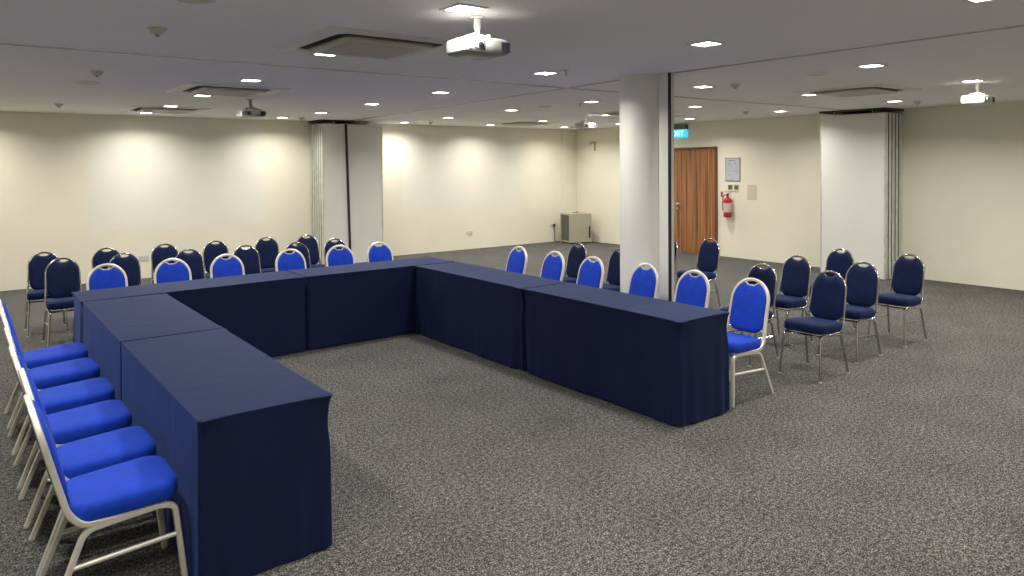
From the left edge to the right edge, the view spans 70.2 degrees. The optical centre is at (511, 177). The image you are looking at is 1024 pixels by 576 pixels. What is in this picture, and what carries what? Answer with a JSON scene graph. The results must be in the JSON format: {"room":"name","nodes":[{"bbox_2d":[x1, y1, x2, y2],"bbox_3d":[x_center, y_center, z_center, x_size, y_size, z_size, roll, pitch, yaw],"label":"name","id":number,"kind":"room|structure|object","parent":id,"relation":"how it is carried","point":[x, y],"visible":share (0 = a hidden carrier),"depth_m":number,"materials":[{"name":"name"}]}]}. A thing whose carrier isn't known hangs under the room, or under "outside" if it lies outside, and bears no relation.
{"room":"conference room","nodes":[
{"label":"conference room","id":0,"kind":"room"},
{"bbox_2d":[0,111,560,290],"bbox_3d":[-3.943,0.275,13.992,14.030,2.920,0.150,-1,1,-37],"label":"wall","id":1,"kind":"structure","parent":0,"point":[44,198],"depth_m":13.39,"materials":[{"name":"beige paint"}]},
{"bbox_2d":[139,255,148,260],"bbox_3d":[-6.169,1.341,12.213,0.150,0.086,0.012,-1,1,-37],"label":"wall socket","id":2,"kind":"object","parent":1,"relation":"attached to","point":[144,257],"visible":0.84,"depth_m":12.22,"materials":[{"name":"white plastic"}]},
{"bbox_2d":[87,120,264,233],"bbox_3d":[-5.684,-0.039,12.572,2.830,1.820,0.002,-1,1,-37],"label":"projection screen","id":3,"kind":"object","parent":1,"relation":"attached to","point":[142,176],"depth_m":12.49,"materials":[{"name":"paint"}]},
{"bbox_2d":[402,131,519,210],"bbox_3d":[-1.053,-0.170,16.087,3.100,1.660,0.002,-1,1,-37],"label":"projection screen","id":4,"kind":"object","parent":1,"relation":"attached to","point":[441,170],"depth_m":16.00,"materials":[{"name":"fabric"}]},
{"bbox_2d":[561,129,576,212],"bbox_3d":[1.401,0.172,17.924,0.460,2.720,0.050,-1,1,-37],"label":"trim","id":5,"kind":"structure","parent":1,"relation":"attached to","point":[568,137],"depth_m":17.89,"materials":[{"name":"beige paint"}]},
{"bbox_2d":[0,241,1023,575],"bbox_3d":[0.845,1.764,7.601,13.880,0.100,15.850,-1,1,-37],"label":"floor","id":6,"kind":"structure","parent":0,"point":[447,460],"depth_m":4.53,"materials":[{"name":"carpet"}]},
{"bbox_2d":[0,299,87,429],"bbox_3d":[-3.508,1.325,5.477,0.587,0.909,0.433,-1,1,-37],"label":"banquet chair","id":7,"kind":"object","parent":6,"relation":"on","point":[75,350],"visible":0.47,"depth_m":5.41,"materials":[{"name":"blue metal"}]},
{"bbox_2d":[24,252,68,337],"bbox_3d":[-5.304,1.302,8.296,0.409,0.882,0.536,-1,1,-36],"label":"banquet chair","id":8,"kind":"object","parent":6,"relation":"on","point":[37,264],"visible":0.75,"depth_m":8.37,"materials":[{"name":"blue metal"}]},
{"bbox_2d":[0,311,99,455],"bbox_3d":[-3.155,1.330,5.010,0.587,0.909,0.433,-1,1,-37],"label":"banquet chair","id":9,"kind":"object","parent":6,"relation":"on","point":[66,372],"visible":0.41,"depth_m":4.93,"materials":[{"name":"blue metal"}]},
{"bbox_2d":[4,327,114,489],"bbox_3d":[-2.776,1.336,4.507,0.587,0.909,0.433,-1,1,-37],"label":"banquet chair","id":10,"kind":"object","parent":6,"relation":"on","point":[64,397],"visible":0.59,"depth_m":4.43,"materials":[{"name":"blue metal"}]},
{"bbox_2d":[42,257,81,346],"bbox_3d":[-4.731,1.308,7.732,0.409,0.882,0.536,-1,1,-38],"label":"banquet chair","id":11,"kind":"object","parent":6,"relation":"on","point":[61,278],"visible":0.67,"depth_m":7.82,"materials":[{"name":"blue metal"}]},
{"bbox_2d":[8,345,131,528],"bbox_3d":[-2.434,1.342,4.051,0.587,0.909,0.433,-1,1,-37],"label":"banquet chair","id":12,"kind":"object","parent":6,"relation":"on","point":[86,421],"visible":0.53,"depth_m":3.98,"materials":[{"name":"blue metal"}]},
{"bbox_2d":[18,368,159,575],"bbox_3d":[-2.079,1.347,3.605,0.587,0.909,0.433,-1,1,-37],"label":"banquet chair","id":13,"kind":"object","parent":6,"relation":"on","point":[97,452],"visible":0.51,"depth_m":3.55,"materials":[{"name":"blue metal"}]},
{"bbox_2d":[23,393,187,575],"bbox_3d":[-1.790,1.352,3.209,0.587,0.909,0.433,-1,1,-38],"label":"banquet chair","id":14,"kind":"object","parent":6,"relation":"on","point":[93,501],"visible":1,"depth_m":3.12,"materials":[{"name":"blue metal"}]},
{"bbox_2d":[91,247,120,268],"bbox_3d":[-4.793,1.291,8.709,0.409,0.882,0.536,-1,1,-38],"label":"banquet chair","id":15,"kind":"object","parent":6,"relation":"on","point":[100,257],"visible":0.22,"depth_m":8.84,"materials":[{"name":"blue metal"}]},
{"bbox_2d":[86,263,127,290],"bbox_3d":[-3.839,1.300,6.999,0.433,0.909,0.587,-1,1,-38],"label":"banquet chair","id":16,"kind":"object","parent":6,"relation":"on","point":[114,277],"visible":0.38,"depth_m":7.16,"materials":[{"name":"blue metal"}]},
{"bbox_2d":[108,253,141,285],"bbox_3d":[-4.280,1.298,8.151,0.409,0.882,0.536,-1,1,-39],"label":"banquet chair","id":17,"kind":"object","parent":6,"relation":"on","point":[130,264],"visible":0.35,"depth_m":8.32,"materials":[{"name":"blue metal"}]},
{"bbox_2d":[151,243,177,283],"bbox_3d":[-4.284,1.280,9.134,0.409,0.882,0.536,-1,1,-39],"label":"banquet chair","id":18,"kind":"object","parent":6,"relation":"on","point":[159,254],"visible":0.37,"depth_m":9.25,"materials":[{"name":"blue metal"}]},
{"bbox_2d":[154,258,191,283],"bbox_3d":[-3.379,1.291,7.381,0.433,0.909,0.587,-1,1,-36],"label":"banquet chair","id":19,"kind":"object","parent":6,"relation":"on","point":[165,272],"visible":0.27,"depth_m":7.55,"materials":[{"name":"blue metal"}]},
{"bbox_2d":[174,249,205,279],"bbox_3d":[-3.702,1.288,8.488,0.409,0.882,0.536,-1,1,-36],"label":"banquet chair","id":20,"kind":"object","parent":6,"relation":"on","point":[194,260],"visible":0.33,"depth_m":8.66,"materials":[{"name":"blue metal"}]},
{"bbox_2d":[203,240,228,278],"bbox_3d":[-3.785,1.271,9.474,0.409,0.882,0.536,-1,1,-36],"label":"banquet chair","id":21,"kind":"object","parent":6,"relation":"on","point":[211,251],"visible":0.34,"depth_m":9.60,"materials":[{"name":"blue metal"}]},
{"bbox_2d":[210,254,244,277],"bbox_3d":[-2.949,1.282,7.739,0.433,0.909,0.587,-1,1,-37],"label":"banquet chair","id":22,"kind":"object","parent":6,"relation":"on","point":[233,266],"visible":0.32,"depth_m":7.90,"materials":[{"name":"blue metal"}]},
{"bbox_2d":[233,245,260,274],"bbox_3d":[-3.174,1.277,8.889,0.409,0.882,0.536,-1,1,-36],"label":"banquet chair","id":23,"kind":"object","parent":6,"relation":"on","point":[250,258],"visible":0.38,"depth_m":9.05,"materials":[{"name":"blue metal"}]},
{"bbox_2d":[255,237,278,272],"bbox_3d":[-3.259,1.260,9.912,0.409,0.882,0.536,-1,1,-36],"label":"banquet chair","id":24,"kind":"object","parent":6,"relation":"on","point":[268,250],"visible":0.41,"depth_m":10.04,"materials":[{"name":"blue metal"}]},
{"bbox_2d":[275,249,306,270],"bbox_3d":[-2.394,1.270,8.197,0.433,0.909,0.587,-1,1,-38],"label":"banquet chair","id":25,"kind":"object","parent":6,"relation":"on","point":[284,261],"visible":0.31,"depth_m":8.35,"materials":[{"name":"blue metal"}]},
{"bbox_2d":[286,242,310,267],"bbox_3d":[-2.634,1.268,9.222,0.409,0.882,0.536,-1,1,-37],"label":"banquet chair","id":26,"kind":"object","parent":6,"relation":"on","point":[302,248],"visible":0.27,"depth_m":9.42,"materials":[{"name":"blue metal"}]},
{"bbox_2d":[296,235,324,267],"bbox_3d":[-2.776,1.252,10.202,0.409,0.882,0.536,-1,1,-37],"label":"banquet chair","id":27,"kind":"object","parent":6,"relation":"on","point":[311,243],"visible":0.39,"depth_m":10.37,"materials":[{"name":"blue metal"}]},
{"bbox_2d":[324,238,345,266],"bbox_3d":[-2.245,1.258,9.671,0.409,0.882,0.536,-1,1,-38],"label":"banquet chair","id":28,"kind":"object","parent":6,"relation":"on","point":[329,243],"visible":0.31,"depth_m":9.80,"materials":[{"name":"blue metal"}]},
{"bbox_2d":[326,245,354,266],"bbox_3d":[-1.924,1.261,8.566,0.433,0.909,0.587,-1,1,-35],"label":"banquet chair","id":29,"kind":"object","parent":6,"relation":"on","point":[344,256],"visible":0.32,"depth_m":8.73,"materials":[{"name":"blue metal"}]},
{"bbox_2d":[310,121,382,263],"bbox_3d":[-3.170,0.274,14.053,1.241,2.690,0.612,-1,1,-37],"label":"wall","id":30,"kind":"structure","parent":6,"relation":"on","point":[346,160],"depth_m":13.80,"materials":[{"name":"metal"}]},
{"bbox_2d":[308,119,353,123],"bbox_3d":[-3.439,-1.073,13.856,0.650,0.025,0.650,-1,1,-37],"label":"trim","id":31,"kind":"structure","parent":30,"relation":"attached to","point":[321,120],"depth_m":13.67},
{"bbox_2d":[354,79,618,120],"bbox_3d":[-0.918,-1.045,10.560,0.084,0.006,7.568,-1,1,-33],"label":"trim","id":32,"kind":"structure","parent":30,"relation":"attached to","point":[618,79],"depth_m":9.30,"materials":[{"name":"metal"}]},
{"bbox_2d":[366,242,393,262],"bbox_3d":[-1.497,1.252,8.900,0.433,0.909,0.587,-1,1,-38],"label":"banquet chair","id":33,"kind":"object","parent":6,"relation":"on","point":[375,253],"visible":0.33,"depth_m":9.06,"materials":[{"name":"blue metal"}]},
{"bbox_2d":[505,246,527,273],"bbox_3d":[-0.129,1.252,8.368,0.587,0.909,0.433,-1,1,-36],"label":"banquet chair","id":34,"kind":"object","parent":6,"relation":"on","point":[517,260],"visible":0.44,"depth_m":8.45,"materials":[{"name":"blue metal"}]},
{"bbox_2d":[540,251,564,280],"bbox_3d":[0.264,1.258,7.851,0.587,0.909,0.433,-1,1,-37],"label":"banquet chair","id":35,"kind":"object","parent":6,"relation":"on","point":[553,267],"visible":0.39,"depth_m":7.94,"materials":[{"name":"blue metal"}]},
{"bbox_2d":[563,243,586,283],"bbox_3d":[0.637,1.251,8.927,0.536,0.882,0.409,-1,1,-37],"label":"banquet chair","id":36,"kind":"object","parent":6,"relation":"on","point":[577,255],"visible":0.53,"depth_m":9.01,"materials":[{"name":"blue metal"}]},
{"bbox_2d":[560,212,591,243],"bbox_3d":[1.525,1.191,17.373,0.580,0.700,0.492,-1,1,-23],"label":"base cabinet","id":37,"kind":"object","parent":6,"relation":"on","point":[574,227],"visible":1,"depth_m":17.18,"materials":[{"name":"metal"}]},
{"bbox_2d":[576,256,603,287],"bbox_3d":[0.629,1.264,7.369,0.587,0.909,0.433,-1,1,-38],"label":"banquet chair","id":38,"kind":"object","parent":6,"relation":"on","point":[590,273],"visible":0.32,"depth_m":7.47,"materials":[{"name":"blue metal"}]},
{"bbox_2d":[602,248,619,291],"bbox_3d":[1.075,1.258,8.350,0.536,0.882,0.409,-1,1,-37],"label":"banquet chair","id":39,"kind":"object","parent":6,"relation":"on","point":[613,273],"visible":0.38,"depth_m":8.46,"materials":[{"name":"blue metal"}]},
{"bbox_2d":[627,263,658,298],"bbox_3d":[1.066,1.271,6.795,0.587,0.909,0.433,-1,1,-36],"label":"banquet chair","id":40,"kind":"object","parent":6,"relation":"on","point":[643,282],"visible":0.37,"depth_m":6.89,"materials":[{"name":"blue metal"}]},
{"bbox_2d":[674,239,677,290],"bbox_3d":[1.914,1.230,9.640,0.536,0.882,0.409,-1,1,-37],"label":"banquet chair","id":41,"kind":"object","parent":6,"relation":"on","point":[675,242],"visible":0.16,"depth_m":9.63,"materials":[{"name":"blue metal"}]},
{"bbox_2d":[673,270,709,307],"bbox_3d":[1.419,1.277,6.330,0.587,0.909,0.433,-1,1,-38],"label":"banquet chair","id":42,"kind":"object","parent":6,"relation":"on","point":[690,290],"visible":0.39,"depth_m":6.43,"materials":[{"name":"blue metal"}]},
{"bbox_2d":[674,238,720,307],"bbox_3d":[2.393,1.232,9.363,0.536,0.882,0.409,-1,1,-37],"label":"banquet chair","id":43,"kind":"object","parent":6,"relation":"on","point":[709,252],"visible":0.75,"depth_m":9.40,"materials":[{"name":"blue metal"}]},
{"bbox_2d":[720,263,779,366],"bbox_3d":[2.252,1.274,6.952,0.536,0.882,0.409,-1,1,-38],"label":"banquet chair","id":44,"kind":"object","parent":6,"relation":"on","point":[768,276],"visible":0.5,"depth_m":6.97,"materials":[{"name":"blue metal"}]},
{"bbox_2d":[727,278,773,407],"bbox_3d":[1.773,1.283,5.864,0.587,0.909,0.433,-1,1,-37],"label":"banquet chair","id":45,"kind":"object","parent":6,"relation":"on","point":[749,306],"visible":0.75,"depth_m":5.88,"materials":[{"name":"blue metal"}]},
{"bbox_2d":[754,255,813,349],"bbox_3d":[2.821,1.260,7.551,0.536,0.882,0.409,-1,1,-38],"label":"banquet chair","id":46,"kind":"object","parent":6,"relation":"on","point":[795,280],"visible":0.8,"depth_m":7.59,"materials":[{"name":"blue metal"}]},
{"bbox_2d":[778,271,849,383],"bbox_3d":[2.675,1.281,6.428,0.536,0.882,0.409,-1,1,-37],"label":"banquet chair","id":47,"kind":"object","parent":6,"relation":"on","point":[827,303],"visible":1,"depth_m":6.43,"materials":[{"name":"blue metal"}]},
{"bbox_2d":[801,248,855,328],"bbox_3d":[3.545,1.245,8.150,0.536,0.882,0.409,-1,1,-36],"label":"banquet chair","id":48,"kind":"object","parent":6,"relation":"on","point":[840,263],"visible":0.34,"depth_m":8.24,"materials":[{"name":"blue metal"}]},
{"bbox_2d":[816,262,881,363],"bbox_3d":[3.257,1.267,7.011,0.536,0.882,0.409,-1,1,-38],"label":"banquet chair","id":49,"kind":"object","parent":6,"relation":"on","point":[862,283],"visible":0.74,"depth_m":7.04,"materials":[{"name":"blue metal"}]},
{"bbox_2d":[820,110,901,279],"bbox_3d":[5.755,0.249,12.059,0.536,2.690,1.096,-1,1,-37],"label":"partition","id":50,"kind":"object","parent":6,"relation":"on","point":[861,154],"depth_m":11.77,"materials":[{"name":"metal"}]},
{"bbox_2d":[0,43,845,109],"bbox_3d":[0.156,-1.006,7.873,13.200,0.006,0.094,-1,1,-37],"label":"trim","id":51,"kind":"structure","parent":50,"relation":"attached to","point":[9,44],"depth_m":6.44,"materials":[{"name":"metal"}]},
{"bbox_2d":[819,107,903,114],"bbox_3d":[5.752,-1.101,12.027,0.620,0.030,1.100,-1,1,-37],"label":"trim","id":52,"kind":"structure","parent":50,"relation":"attached to","point":[868,110],"depth_m":11.87,"materials":[{"name":"metal"}]},
{"bbox_2d":[866,254,927,346],"bbox_3d":[4.031,1.251,7.610,0.536,0.882,0.409,-1,1,-36],"label":"banquet chair","id":53,"kind":"object","parent":6,"relation":"on","point":[908,275],"visible":0.95,"depth_m":7.63,"materials":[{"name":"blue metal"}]},
{"bbox_2d":[0,0,1023,129],"bbox_3d":[0.826,-1.056,7.552,13.880,0.100,15.850,-1,1,-37],"label":"ceiling","id":54,"kind":"structure","parent":0,"point":[597,41],"depth_m":5.86,"materials":[{"name":"paint"}]},
{"bbox_2d":[75,81,100,84],"bbox_3d":[-4.302,-0.964,7.395,0.230,0.010,0.230,-1,1,-37],"label":"ceiling speaker","id":55,"kind":"object","parent":54,"relation":"attached to","point":[78,82],"visible":1,"depth_m":7.34,"materials":[{"name":"beige plastic"}]},
{"bbox_2d":[90,70,103,76],"bbox_3d":[-3.715,-0.931,6.523,0.108,0.054,0.108,-1,1,-37],"label":"smoke detector","id":56,"kind":"object","parent":54,"relation":"attached to","point":[96,73],"visible":1,"depth_m":6.49,"materials":[{"name":"beige plastic"}]},
{"bbox_2d":[148,26,166,36],"bbox_3d":[-2.209,-0.907,4.540,0.108,0.054,0.108,-1,1,-37],"label":"smoke detector","id":57,"kind":"object","parent":54,"relation":"attached to","point":[157,31],"visible":1,"depth_m":4.51,"materials":[{"name":"beige plastic"}]},
{"bbox_2d":[120,105,211,113],"bbox_3d":[-5.152,-1.001,10.830,1.050,0.042,1.050,-1,1,-37],"label":"air conditioner","id":58,"kind":"object","parent":54,"relation":"attached to","point":[138,108],"visible":1,"depth_m":10.62,"materials":[{"name":"beige plastic"}]},
{"bbox_2d":[143,110,188,113],"bbox_3d":[-5.152,-0.981,10.830,0.540,0.002,0.540,-1,1,-37],"label":"grille","id":59,"kind":"object","parent":58,"relation":"attached to","point":[144,111],"depth_m":10.75,"materials":[{"name":"metal"}]},
{"bbox_2d":[174,0,216,3],"bbox_3d":[-1.634,-0.919,3.733,0.230,0.010,0.230,-1,1,-37],"label":"ceiling speaker","id":60,"kind":"object","parent":54,"relation":"attached to","point":[184,1],"visible":1,"depth_m":3.79,"materials":[{"name":"white plastic"}]},
{"bbox_2d":[178,0,212,2],"bbox_3d":[-1.634,-0.918,3.733,0.187,0.004,0.187,0,1,2],"label":"grille","id":61,"kind":"object","parent":60,"relation":"attached to","point":[185,1],"depth_m":3.79,"materials":[{"name":"beige plastic"}]},
{"bbox_2d":[167,82,289,96],"bbox_3d":[-3.188,-0.969,8.178,1.050,0.042,1.050,-1,1,-37],"label":"air conditioner","id":62,"kind":"object","parent":54,"relation":"attached to","point":[191,88],"visible":1,"depth_m":7.99,"materials":[{"name":"beige plastic"}]},
{"bbox_2d":[198,90,256,96],"bbox_3d":[-3.188,-0.949,8.178,0.540,0.002,0.540,-1,1,-37],"label":"grille","id":63,"kind":"object","parent":62,"relation":"attached to","point":[205,92],"depth_m":8.16,"materials":[{"name":"metal"}]},
{"bbox_2d":[236,99,265,117],"bbox_3d":[-3.346,-0.891,9.366,0.326,0.236,0.250,-1,1,-37],"label":"projector","id":64,"kind":"object","parent":54,"relation":"hanging from","point":[250,112],"visible":1,"depth_m":9.30,"materials":[{"name":"white plastic"}]},
{"bbox_2d":[238,78,263,81],"bbox_3d":[-2.605,-0.975,7.277,0.200,0.007,0.200,-1,1,-37],"label":"recessed light","id":65,"kind":"object","parent":54,"relation":"in","point":[243,79],"visible":1,"depth_m":7.28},
{"bbox_2d":[309,53,335,56],"bbox_3d":[-1.421,-0.954,5.602,0.200,0.007,0.200,-1,1,-37],"label":"recessed light","id":66,"kind":"object","parent":54,"relation":"in","point":[311,53],"visible":0.44,"depth_m":5.66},
{"bbox_2d":[273,26,449,60],"bbox_3d":[-1.017,-0.932,5.244,1.050,0.042,1.050,-1,1,-37],"label":"air conditioner","id":67,"kind":"object","parent":54,"relation":"attached to","point":[332,40],"visible":0.91,"depth_m":5.06,"materials":[{"name":"beige plastic"}]},
{"bbox_2d":[321,42,420,58],"bbox_3d":[-1.017,-0.912,5.244,0.540,0.002,0.540,-1,1,-37],"label":"grille","id":68,"kind":"object","parent":67,"relation":"attached to","point":[359,49],"depth_m":5.21,"materials":[{"name":"metal"}]},
{"bbox_2d":[429,91,451,93],"bbox_3d":[-0.845,-1.010,8.613,0.200,0.007,0.200,-1,1,-37],"label":"recessed light","id":69,"kind":"object","parent":54,"relation":"in","point":[435,92],"visible":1,"depth_m":8.60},
{"bbox_2d":[439,3,488,14],"bbox_3d":[-0.266,-0.934,4.031,0.200,0.007,0.200,-1,1,-37],"label":"recessed light","id":70,"kind":"object","parent":54,"relation":"in","point":[460,8],"visible":1,"depth_m":4.02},
{"bbox_2d":[447,5,480,12],"bbox_3d":[-0.266,-0.936,4.031,0.156,0.004,0.156,-1,1,-37],"label":"diffuser","id":71,"kind":"object","parent":70,"relation":"attached to","point":[452,8],"depth_m":4.02,"materials":[{"name":"plastic"}]},
{"bbox_2d":[446,15,509,59],"bbox_3d":[-0.198,-0.824,4.249,0.302,0.236,0.249,-1,1,-37],"label":"projector","id":72,"kind":"object","parent":54,"relation":"hanging from","point":[477,46],"visible":1,"depth_m":4.19,"materials":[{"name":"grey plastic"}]},
{"bbox_2d":[452,41,462,50],"bbox_3d":[-0.310,-0.752,4.151,0.002,0.045,0.110,-1,1,-37],"label":"speaker grille","id":73,"kind":"object","parent":72,"relation":"attached to","point":[456,45],"depth_m":4.15,"materials":[{"name":"beige plastic"}]},
{"bbox_2d":[501,42,509,52],"bbox_3d":[-0.038,-0.758,4.238,0.062,0.058,0.008,-1,1,-37],"label":"air vent","id":74,"kind":"object","parent":72,"relation":"attached to","point":[505,46],"depth_m":4.23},
{"bbox_2d":[489,121,559,125],"bbox_3d":[0.255,-1.108,14.935,1.050,0.042,1.050,-1,1,-37],"label":"air conditioner","id":75,"kind":"object","parent":54,"relation":"attached to","point":[513,123],"visible":1,"depth_m":14.73,"materials":[{"name":"beige plastic"}]},
{"bbox_2d":[513,124,540,125],"bbox_3d":[0.255,-1.088,14.935,0.540,0.002,0.540,-1,1,-37],"label":"grille","id":76,"kind":"object","parent":75,"relation":"attached to","point":[513,124],"depth_m":14.80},
{"bbox_2d":[531,71,559,74],"bbox_3d":[0.315,-0.987,6.870,0.200,0.007,0.200,-1,1,-37],"label":"recessed light","id":77,"kind":"object","parent":54,"relation":"in","point":[541,72],"visible":1,"depth_m":6.87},
{"bbox_2d":[575,115,595,128],"bbox_3d":[1.283,-0.981,12.756,0.302,0.236,0.249,-1,1,-37],"label":"projector","id":78,"kind":"object","parent":54,"relation":"hanging from","point":[584,124],"visible":1,"depth_m":12.70,"materials":[{"name":"white plastic"}]},
{"bbox_2d":[591,111,678,115],"bbox_3d":[2.052,-1.072,12.156,1.050,0.042,1.050,-1,1,-37],"label":"air conditioner","id":79,"kind":"object","parent":54,"relation":"attached to","point":[612,113],"visible":0.34,"depth_m":12.07,"materials":[{"name":"beige plastic"}]},
{"bbox_2d":[691,85,715,87],"bbox_3d":[2.141,-1.022,8.169,0.200,0.007,0.200,-1,1,-37],"label":"recessed light","id":80,"kind":"object","parent":54,"relation":"in","point":[701,86],"visible":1,"depth_m":8.13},
{"bbox_2d":[686,40,725,47],"bbox_3d":[1.401,-0.967,5.259,0.200,0.007,0.200,-1,1,-37],"label":"recessed light","id":81,"kind":"object","parent":54,"relation":"in","point":[708,43],"visible":1,"depth_m":5.24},
{"bbox_2d":[693,42,718,45],"bbox_3d":[1.401,-0.968,5.259,0.156,0.004,0.156,-1,1,-37],"label":"diffuser","id":82,"kind":"object","parent":81,"relation":"attached to","point":[696,43],"depth_m":5.25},
{"bbox_2d":[805,72,830,75],"bbox_3d":[2.950,-1.006,7.037,0.230,0.010,0.230,-1,1,-37],"label":"ceiling speaker","id":83,"kind":"object","parent":54,"relation":"attached to","point":[810,73],"visible":1,"depth_m":7.00,"materials":[{"name":"beige plastic"}]},
{"bbox_2d":[807,73,827,74],"bbox_3d":[2.950,-1.005,7.037,0.187,0.004,0.187,0,1,13],"label":"grille","id":84,"kind":"object","parent":83,"relation":"attached to","point":[807,73],"depth_m":7.01,"materials":[{"name":"beige plastic"}]},
{"bbox_2d":[670,24,1023,72],"bbox_3d":[3.637,-0.965,4.132,0.084,0.006,7.000,-1,1,-37],"label":"trim","id":85,"kind":"structure","parent":54,"relation":"attached to","point":[1021,25],"depth_m":5.44,"materials":[{"name":"metal"}]},
{"bbox_2d":[793,84,921,96],"bbox_3d":[4.124,-1.027,8.732,1.050,0.042,1.050,-1,1,-37],"label":"air conditioner","id":86,"kind":"object","parent":54,"relation":"attached to","point":[872,89],"visible":1,"depth_m":8.54,"materials":[{"name":"beige plastic"}]},
{"bbox_2d":[824,91,888,96],"bbox_3d":[4.124,-1.007,8.733,0.540,0.002,0.540,-1,1,-37],"label":"grille","id":87,"kind":"object","parent":86,"relation":"attached to","point":[855,93],"depth_m":8.68,"materials":[{"name":"metal"}]},
{"bbox_2d":[855,63,887,67],"bbox_3d":[3.205,-1.000,6.503,0.200,0.007,0.200,-1,1,-37],"label":"recessed light","id":88,"kind":"object","parent":54,"relation":"in","point":[875,64],"visible":1,"depth_m":6.48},
{"bbox_2d":[860,65,881,67],"bbox_3d":[3.205,-1.002,6.503,0.156,0.004,0.156,-1,1,-37],"label":"diffuser","id":89,"kind":"object","parent":88,"relation":"attached to","point":[861,66],"depth_m":6.54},
{"bbox_2d":[958,79,986,82],"bbox_3d":[4.906,-1.033,7.769,0.200,0.007,0.200,-1,1,-37],"label":"recessed light","id":90,"kind":"object","parent":54,"relation":"in","point":[975,80],"visible":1,"depth_m":7.77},
{"bbox_2d":[961,83,994,105],"bbox_3d":[5.124,-0.924,8.013,0.302,0.236,0.249,-1,1,-37],"label":"projector","id":91,"kind":"object","parent":54,"relation":"hanging from","point":[978,98],"visible":1,"depth_m":7.95,"materials":[{"name":"white plastic"}]},
{"bbox_2d":[963,0,992,3],"bbox_3d":[2.489,-0.949,3.825,0.200,0.007,0.200,-1,1,-37],"label":"recessed light","id":92,"kind":"object","parent":54,"relation":"in","point":[970,1],"visible":1,"depth_m":3.91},
{"bbox_2d":[619,72,673,301],"bbox_3d":[1.356,0.356,7.234,0.567,2.720,0.480,0,1,22],"label":"trim column","id":93,"kind":"structure","parent":0,"point":[646,101],"depth_m":7.01,"materials":[{"name":"paint"}]},
{"bbox_2d":[576,101,1023,290],"bbox_3d":[6.422,0.243,11.818,0.150,2.920,15.850,-1,1,-37],"label":"wall","id":94,"kind":"structure","parent":0,"point":[962,166],"depth_m":11.73,"materials":[{"name":"beige paint"}]},
{"bbox_2d":[674,124,687,137],"bbox_3d":[3.511,-0.992,15.425,0.085,0.265,0.470,-1,1,-37],"label":"exit sign","id":95,"kind":"object","parent":94,"relation":"attached to","point":[679,130],"visible":0.62,"depth_m":15.33,"materials":[{"name":"plastic"}]},
{"bbox_2d":[674,147,717,252],"bbox_3d":[3.755,0.464,15.147,0.079,2.200,1.195,-1,1,-37],"label":"door","id":96,"kind":"structure","parent":94,"relation":"in","point":[695,171],"depth_m":15.13,"materials":[{"name":"brown wood"}]},
{"bbox_2d":[722,193,731,216],"bbox_3d":[4.265,0.528,14.397,0.179,0.491,0.163,-1,1,-9],"label":"fire extinguisher","id":97,"kind":"object","parent":94,"relation":"attached to","point":[727,202],"visible":1,"depth_m":14.34,"materials":[{"name":"red metal"}]},
{"bbox_2d":[725,158,739,180],"bbox_3d":[4.357,-0.172,14.388,0.018,0.460,0.340,-1,1,-37],"label":"framed notice","id":98,"kind":"object","parent":94,"relation":"attached to","point":[732,165],"visible":1,"depth_m":14.39,"materials":[{"name":"paper"}]},
{"bbox_2d":[748,185,756,199],"bbox_3d":[4.628,0.280,14.053,0.005,0.285,0.200,-1,1,-37],"label":"cover plate","id":99,"kind":"object","parent":94,"relation":"attached to","point":[752,189],"visible":1,"depth_m":14.04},
{"bbox_3d":[-1.669,1.419,4.079,0.575,0.744,1.778,-1,1,-37],"label":"folding table","id":100,"kind":"object","parent":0,"visible":0},
{"bbox_2d":[121,328,332,575],"bbox_3d":[-1.658,1.412,4.079,0.654,0.742,1.867,-1,1,-37],"label":"tablecloth","id":101,"kind":"object","parent":100,"relation":"on","point":[244,436],"visible":0.9,"depth_m":3.42,"materials":[{"name":"blue fabric"}]},
{"bbox_3d":[-2.762,1.402,5.518,0.579,0.744,1.692,-1,1,-37],"label":"folding table","id":102,"kind":"object","parent":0,"visible":0},
{"bbox_2d":[83,293,223,400],"bbox_3d":[-2.759,1.395,5.524,0.655,0.742,1.763,-1,1,-37],"label":"tablecloth","id":103,"kind":"object","parent":102,"relation":"on","point":[108,323],"visible":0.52,"depth_m":5.29,"materials":[{"name":"blue fabric"}]},
{"bbox_3d":[-2.979,1.379,6.889,1.902,0.744,0.634,-1,1,-37],"label":"folding table","id":104,"kind":"object","parent":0,"visible":0},
{"bbox_2d":[71,271,305,356],"bbox_3d":[-2.983,1.373,6.886,1.995,0.742,0.639,-1,1,-39],"label":"tablecloth","id":105,"kind":"object","parent":104,"relation":"on","point":[266,311],"visible":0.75,"depth_m":6.95,"materials":[{"name":"blue fabric"}]},
{"bbox_3d":[-1.529,1.349,8.085,1.711,0.744,0.549,-1,1,-37],"label":"folding table","id":106,"kind":"object","parent":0,"visible":0},
{"bbox_2d":[286,257,453,348],"bbox_3d":[-1.530,1.342,8.094,1.799,0.742,0.632,-1,1,-37],"label":"tablecloth","id":107,"kind":"object","parent":106,"relation":"on","point":[349,303],"visible":0.61,"depth_m":7.70,"materials":[{"name":"blue fabric"}]},
{"bbox_3d":[-0.271,1.352,7.457,0.498,0.744,1.862,-1,1,-37],"label":"folding table","id":108,"kind":"object","parent":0,"visible":0},
{"bbox_2d":[415,262,567,369],"bbox_3d":[-0.270,1.345,7.458,0.590,0.742,1.938,-1,1,-37],"label":"tablecloth","id":109,"kind":"object","parent":108,"relation":"on","point":[479,310],"visible":0.84,"depth_m":7.18,"materials":[{"name":"blue fabric"}]},
{"bbox_3d":[0.859,1.370,5.972,0.503,0.744,1.726,-1,1,-37],"label":"folding table","id":110,"kind":"object","parent":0,"visible":0},
{"bbox_2d":[523,283,729,425],"bbox_3d":[0.860,1.363,5.966,0.604,0.742,1.813,-1,1,-37],"label":"tablecloth","id":111,"kind":"object","parent":110,"relation":"on","point":[665,361],"visible":1,"depth_m":5.51,"materials":[{"name":"blue fabric"}]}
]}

